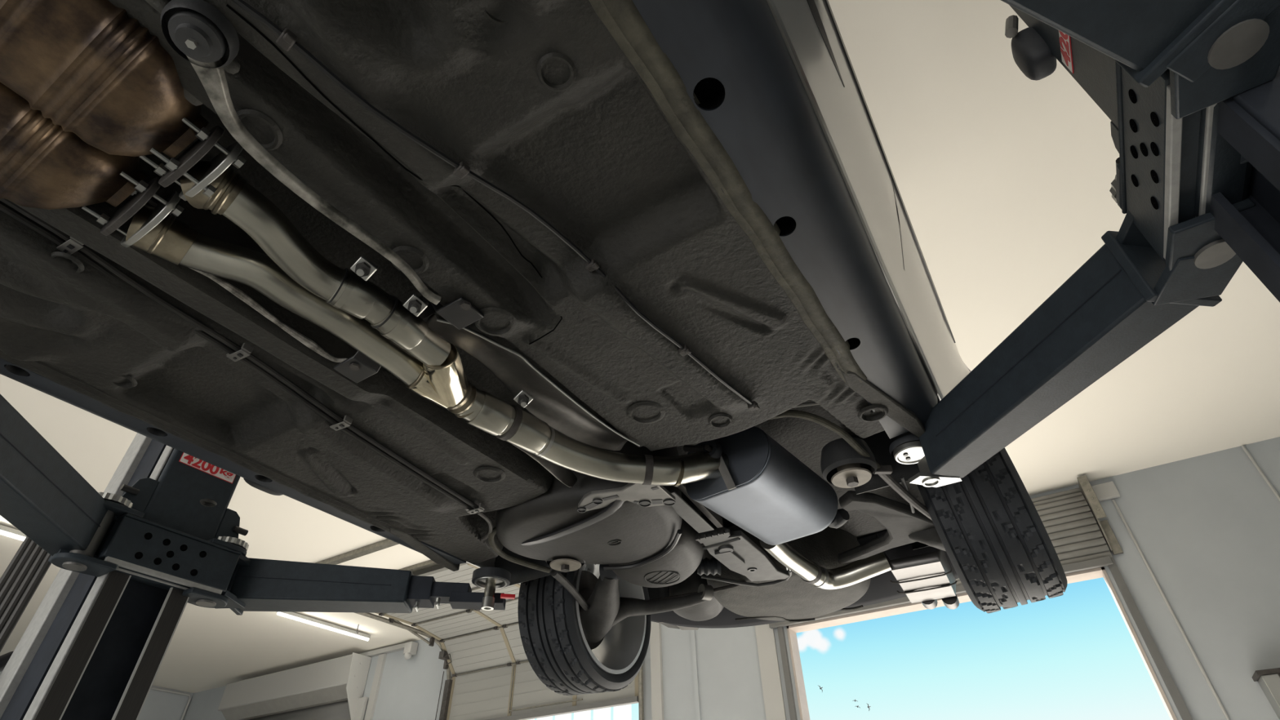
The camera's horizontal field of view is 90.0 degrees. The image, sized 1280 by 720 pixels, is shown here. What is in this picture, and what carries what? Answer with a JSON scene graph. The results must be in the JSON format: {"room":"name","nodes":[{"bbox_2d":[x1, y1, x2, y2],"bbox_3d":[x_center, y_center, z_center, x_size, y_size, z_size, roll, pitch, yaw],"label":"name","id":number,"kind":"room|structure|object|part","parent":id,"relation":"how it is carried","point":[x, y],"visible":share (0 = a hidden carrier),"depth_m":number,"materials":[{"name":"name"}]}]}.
{"room":"auto repair garage","nodes":[
{"label":"auto repair garage","id":0,"kind":"room"},
{"bbox_2d":[0,671,193,719],"bbox_3d":[-12.713,4.973,7.457,0.200,4.140,13.250,-22,-43,24],"label":"wall","id":1,"kind":"structure","parent":0,"point":[158,704],"depth_m":12.63,"materials":[{"name":"paint"}]},
{"bbox_2d":[151,686,191,719],"bbox_3d":[-9.742,7.485,11.202,0.044,3.362,2.422,-22,-43,24],"label":"cable conduit","id":2,"kind":"object","parent":1,"relation":"attached to","point":[152,687],"visible":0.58,"depth_m":12.81,"materials":[{"name":"grey plastic"}]},
{"bbox_2d":[0,0,1279,693],"bbox_3d":[-4.552,0.044,5.014,19.400,0.200,13.470,-22,-43,24],"label":"ceiling","id":3,"kind":"structure","parent":0,"point":[1003,177],"depth_m":4.57,"materials":[{"name":"beige paint"}]},
{"bbox_2d":[0,524,26,541],"bbox_3d":[-6.734,1.996,7.114,0.060,0.084,1.600,-22,-43,24],"label":"lamp","id":4,"kind":"object","parent":3,"relation":"attached to","point":[5,531],"visible":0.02,"depth_m":6.96,"materials":[{"name":"grey plastic"}]},
{"bbox_2d":[276,611,370,640],"bbox_3d":[-4.723,3.994,9.629,0.060,0.084,1.600,-22,-43,24],"label":"lamp","id":5,"kind":"object","parent":3,"relation":"attached to","point":[291,615],"visible":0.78,"depth_m":9.58,"materials":[{"name":"grey plastic"}]},
{"bbox_2d":[315,538,399,564],"bbox_3d":[-3.175,2.223,7.531,5.000,0.060,0.090,-22,-43,24],"label":"trim","id":6,"kind":"structure","parent":3,"relation":"attached to","point":[387,543],"depth_m":7.57,"materials":[{"name":"grey metal"}]},
{"bbox_2d":[399,560,439,572],"bbox_3d":[-2.795,2.596,8.008,5.000,0.050,0.080,-22,-43,24],"label":"trim","id":7,"kind":"structure","parent":3,"relation":"attached to","point":[429,563],"depth_m":7.95,"materials":[{"name":"grey metal"}]},
{"bbox_2d":[183,436,1279,719],"bbox_3d":[-1.009,5.218,8.038,19.000,4.140,0.200,-22,-43,24],"label":"wall","id":8,"kind":"structure","parent":0,"point":[1206,527],"depth_m":5.93,"materials":[{"name":"paint"}]},
{"bbox_2d":[217,652,371,719],"bbox_3d":[-6.083,7.098,10.149,3.800,4.031,0.380,-22,-43,24],"label":"door","id":9,"kind":"structure","parent":8,"relation":"in","point":[332,689],"depth_m":10.90,"materials":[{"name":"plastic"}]},
{"bbox_2d":[248,700,351,719],"bbox_3d":[-5.879,7.370,9.998,3.080,3.411,0.022,-22,-43,24],"label":"curtain","id":10,"kind":"object","parent":9,"relation":"hanging from","point":[340,709],"depth_m":10.78,"materials":[{"name":"grey metal"}]},
{"bbox_2d":[364,653,386,719],"bbox_3d":[-4.270,6.491,9.444,0.140,4.030,0.049,-22,-43,24],"label":"trim","id":11,"kind":"structure","parent":8,"relation":"attached to","point":[371,704],"depth_m":10.37,"materials":[{"name":"grey plastic"}]},
{"bbox_2d":[360,642,405,657],"bbox_3d":[-5.591,5.400,11.339,4.440,0.070,0.090,-22,-43,24],"label":"trim","id":12,"kind":"structure","parent":8,"relation":"attached to","point":[400,646],"depth_m":10.66,"materials":[{"name":"grey plastic"}]},
{"bbox_2d":[403,640,417,659],"bbox_3d":[-3.712,4.697,10.334,0.160,0.259,0.150,-22,-43,24],"label":"sensor","id":13,"kind":"object","parent":8,"relation":"attached to","point":[411,647],"visible":1,"depth_m":10.31,"materials":[{"name":"grey plastic"}]},
{"bbox_2d":[353,562,644,719],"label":"door","id":14,"kind":"structure","parent":8,"relation":"in","point":[468,640],"depth_m":9.06,"materials":[{"name":"white metal"}]},
{"bbox_3d":[-2.985,6.039,8.735,0.026,3.301,0.094,31,-49,-33],"label":"pull cord","id":15,"kind":"part","parent":14,"relation":"part of","materials":[{"name":"metal"}]},
{"bbox_3d":[-2.410,2.784,8.063,3.280,0.044,0.628,-22,-43,24],"label":"panel","id":16,"kind":"part","parent":14,"relation":"part of","materials":[{"name":"grey metal"}]},
{"bbox_3d":[-2.083,3.108,8.471,3.280,0.044,0.578,-22,-43,24],"label":"panel","id":17,"kind":"part","parent":14,"relation":"part of","materials":[{"name":"grey metal"}]},
{"bbox_3d":[-1.771,3.452,8.834,3.280,0.128,0.574,-22,-43,24],"label":"panel","id":18,"kind":"part","parent":14,"relation":"part of","materials":[{"name":"grey metal"}]},
{"bbox_3d":[-1.508,3.912,8.993,3.280,0.437,0.392,-22,-43,24],"label":"panel","id":19,"kind":"part","parent":14,"relation":"part of","materials":[{"name":"grey metal"}]},
{"bbox_3d":[-1.400,4.456,8.757,3.280,0.688,0.044,-22,-43,24],"label":"panel","id":20,"kind":"part","parent":14,"relation":"part of","materials":[{"name":"grey metal"}]},
{"bbox_2d":[528,704,631,719],"bbox_3d":[-4.663,11.954,16.909,10.600,4.950,0.100,-22,-43,24],"label":"window","id":21,"kind":"structure","parent":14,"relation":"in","point":[622,712],"depth_m":16.25,"materials":[{"name":"white"}]},
{"bbox_3d":[-2.515,11.063,15.861,0.500,4.950,0.050,-22,-43,24],"label":"panel","id":22,"kind":"part","parent":21,"relation":"part of","materials":[{"name":"white"}]},
{"bbox_3d":[-1.990,10.850,15.611,0.500,4.950,0.050,-22,-43,24],"label":"panel","id":23,"kind":"part","parent":21,"relation":"part of","materials":[{"name":"white glass"}]},
{"bbox_3d":[-1.464,10.637,15.360,0.500,4.950,0.050,-22,-43,24],"label":"panel","id":24,"kind":"part","parent":21,"relation":"part of","materials":[{"name":"white glass"}]},
{"bbox_3d":[-0.939,10.424,15.109,0.500,4.950,0.050,-22,-43,24],"label":"panel","id":25,"kind":"part","parent":21,"relation":"part of","materials":[{"name":"white"}]},
{"bbox_3d":[-0.413,10.210,14.858,0.500,4.950,0.050,-22,-43,24],"label":"panel","id":26,"kind":"part","parent":21,"relation":"part of","materials":[{"name":"white glass"}]},
{"bbox_2d":[649,621,664,719],"bbox_3d":[0.225,4.816,7.182,0.140,3.650,0.049,-22,-43,24],"label":"trim","id":27,"kind":"structure","parent":8,"relation":"attached to","point":[656,672],"depth_m":7.92,"materials":[{"name":"grey plastic"}]},
{"bbox_2d":[690,630,701,719],"bbox_3d":[0.682,4.483,7.099,0.050,4.050,0.024,-22,-43,24],"label":"trim","id":28,"kind":"structure","parent":8,"relation":"attached to","point":[692,632],"depth_m":7.66,"materials":[{"name":"paint"}]},
{"bbox_2d":[755,475,1192,719],"bbox_3d":[2.997,3.517,6.010,3.800,4.110,0.475,-22,-43,24],"label":"door","id":29,"kind":"structure","parent":8,"relation":"in","point":[1072,523],"depth_m":6.38,"materials":[{"name":"paint"}]},
{"bbox_2d":[766,488,1112,624],"bbox_3d":[2.951,2.181,6.989,3.550,0.727,0.124,-22,-43,24],"label":"curtain","id":30,"kind":"object","parent":29,"relation":"hanging from","point":[1074,531],"depth_m":6.31,"materials":[{"name":"white metal"}]},
{"bbox_3d":[3.074,3.738,5.760,3.420,3.450,0.049,-22,-43,24],"label":"guide rail","id":31,"kind":"part","parent":29,"relation":"part of","materials":[{"name":"grey metal"}]},
{"bbox_2d":[1091,481,1119,501],"bbox_3d":[4.653,1.316,6.407,0.200,0.160,0.050,-22,-43,24],"label":"junction box","id":32,"kind":"object","parent":8,"relation":"attached to","point":[1107,491],"visible":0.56,"depth_m":6.38,"materials":[{"name":"grey plastic"}]},
{"bbox_2d":[1111,499,1230,719],"bbox_3d":[4.715,2.611,5.362,0.024,3.150,0.024,-22,-43,24],"label":"cable conduit","id":33,"kind":"object","parent":8,"relation":"attached to","point":[1148,566],"visible":1,"depth_m":5.64,"materials":[{"name":"grey plastic"}]},
{"bbox_2d":[1240,445,1279,501],"bbox_3d":[5.696,2.122,4.963,0.024,3.380,0.024,-22,-43,24],"label":"cable conduit","id":34,"kind":"object","parent":8,"relation":"attached to","point":[1243,447],"visible":1,"depth_m":5.84,"materials":[{"name":"grey plastic"}]},
{"bbox_2d":[1252,667,1279,719],"bbox_3d":[5.240,2.754,4.633,0.800,0.995,0.275,-22,-43,24],"label":"door","id":35,"kind":"structure","parent":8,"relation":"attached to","point":[1268,680],"depth_m":4.97,"materials":[{"name":"silver metal"}]},
{"bbox_3d":[5.233,2.380,4.937,0.800,0.030,0.275,-22,-43,24],"label":"cabinet lid","id":36,"kind":"part","parent":35,"relation":"part of","materials":[{"name":"metal"}]},
{"bbox_3d":[-4.487,3.377,2.314,19.400,0.100,13.470,-22,-43,24],"label":"floor","id":37,"kind":"structure","parent":0,"visible":0},
{"bbox_2d":[0,394,515,719],"bbox_3d":[-1.444,0.423,1.997,1.254,4.000,1.914,-22,-43,24],"label":"lift post","id":38,"kind":"object","parent":37,"relation":"on","point":[131,556],"visible":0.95,"depth_m":1.93,"materials":[{"name":"metal"}]},
{"bbox_3d":[-1.927,0.877,1.649,0.063,0.365,0.536,-5,-39,4],"label":"control handle","id":39,"kind":"part","parent":38,"relation":"part of","materials":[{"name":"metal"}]},
{"bbox_3d":[-1.538,0.243,1.554,0.111,0.145,0.909,7,-40,-10],"label":"swing arm","id":40,"kind":"part","parent":38,"relation":"part of","materials":[{"name":"grey paint"}]},
{"bbox_3d":[-1.093,0.788,2.233,0.584,0.140,0.142,3,-39,-5],"label":"swing arm","id":41,"kind":"part","parent":38,"relation":"part of","materials":[{"name":"grey paint"}]},
{"bbox_2d":[0,0,1066,695],"bbox_3d":[-0.463,-0.355,1.648,2.051,1.526,4.952,-22,-43,24],"label":"car","id":42,"kind":"object","parent":38,"relation":"on","point":[632,312],"visible":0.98,"depth_m":1.20,"materials":[{"name":"metal"}]},
{"bbox_3d":[-1.399,-0.065,1.321,0.148,0.114,2.800,-22,-43,24],"label":"sill","id":43,"kind":"part","parent":42,"relation":"part of","materials":[{"name":"plastic"}]},
{"bbox_2d":[545,557,585,572],"bbox_3d":[-0.245,0.646,2.122,0.140,0.106,0.140,-22,-43,24],"label":"washer","id":44,"kind":"object","parent":42,"relation":"in","point":[561,564],"depth_m":2.09,"materials":[{"name":"beige metal"}]},
{"bbox_3d":[-0.140,0.467,2.054,0.620,0.256,0.530,-22,-43,24],"label":"fuel tank","id":45,"kind":"part","parent":42,"relation":"part of","materials":[{"name":"plastic"}]},
{"bbox_3d":[-0.136,0.945,2.454,0.138,0.173,0.410,12,-41,-15],"label":"trailing arm","id":46,"kind":"part","parent":42,"relation":"part of"},
{"bbox_3d":[0.057,0.978,2.528,0.415,0.139,0.116,-3,-39,2],"label":"control arm","id":47,"kind":"part","parent":42,"relation":"part of"},
{"bbox_3d":[0.230,1.334,3.227,0.099,0.012,0.190,-22,-43,24],"label":"box plate","id":48,"kind":"part","parent":42,"relation":"part of","materials":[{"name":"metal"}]},
{"bbox_3d":[0.373,0.703,2.259,0.162,0.020,0.473,-22,-43,24],"label":"axle plate","id":49,"kind":"part","parent":42,"relation":"part of","materials":[{"name":"grey metal"}]},
{"bbox_3d":[-0.055,-0.610,0.680,0.148,0.114,2.800,-22,-43,24],"label":"sill","id":50,"kind":"part","parent":42,"relation":"part of","materials":[{"name":"plastic"}]},
{"bbox_2d":[820,437,877,488],"bbox_3d":[0.550,0.281,1.690,0.140,0.106,0.140,-22,-43,24],"label":"washer","id":51,"kind":"object","parent":42,"relation":"in","point":[842,465],"depth_m":1.66,"materials":[{"name":"black rubber"}]},
{"bbox_3d":[0.149,-0.778,0.890,0.081,0.155,2.921,-23,-44,25],"label":"moulding","id":52,"kind":"part","parent":42,"relation":"part of","materials":[{"name":"black plastic"}]},
{"bbox_3d":[0.849,0.567,2.110,0.368,0.087,0.563,-9,-40,10],"label":"trailing arm","id":53,"kind":"part","parent":42,"relation":"part of"},
{"bbox_2d":[888,0,1279,487],"bbox_3d":[0.654,-0.482,0.929,1.199,4.000,1.829,-22,-43,24],"label":"lift post","id":54,"kind":"object","parent":37,"relation":"on","point":[1188,91],"visible":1,"depth_m":0.97,"materials":[{"name":"metal"}]},
{"bbox_2d":[922,477,941,487],"bbox_3d":[0.706,0.292,1.555,0.042,0.014,0.042,-22,-43,24],"label":"socket","id":55,"kind":"object","parent":54,"relation":"attached to","point":[926,482],"depth_m":1.55,"materials":[{"name":"silver metal"}]},
{"bbox_3d":[0.718,0.293,1.559,0.124,0.010,0.051,4,-39,-6],"label":"plate","id":56,"kind":"part","parent":54,"relation":"part of","materials":[{"name":"silver metal"}]},
{"bbox_3d":[0.816,0.028,1.345,0.108,0.145,0.645,9,-40,-13],"label":"swing arm","id":57,"kind":"part","parent":54,"relation":"part of","materials":[{"name":"grey paint"}]},
{"bbox_3d":[0.230,-0.534,0.637,0.871,0.145,0.136,14,-41,-17],"label":"swing arm","id":58,"kind":"part","parent":54,"relation":"part of","materials":[{"name":"grey paint"}]}
]}

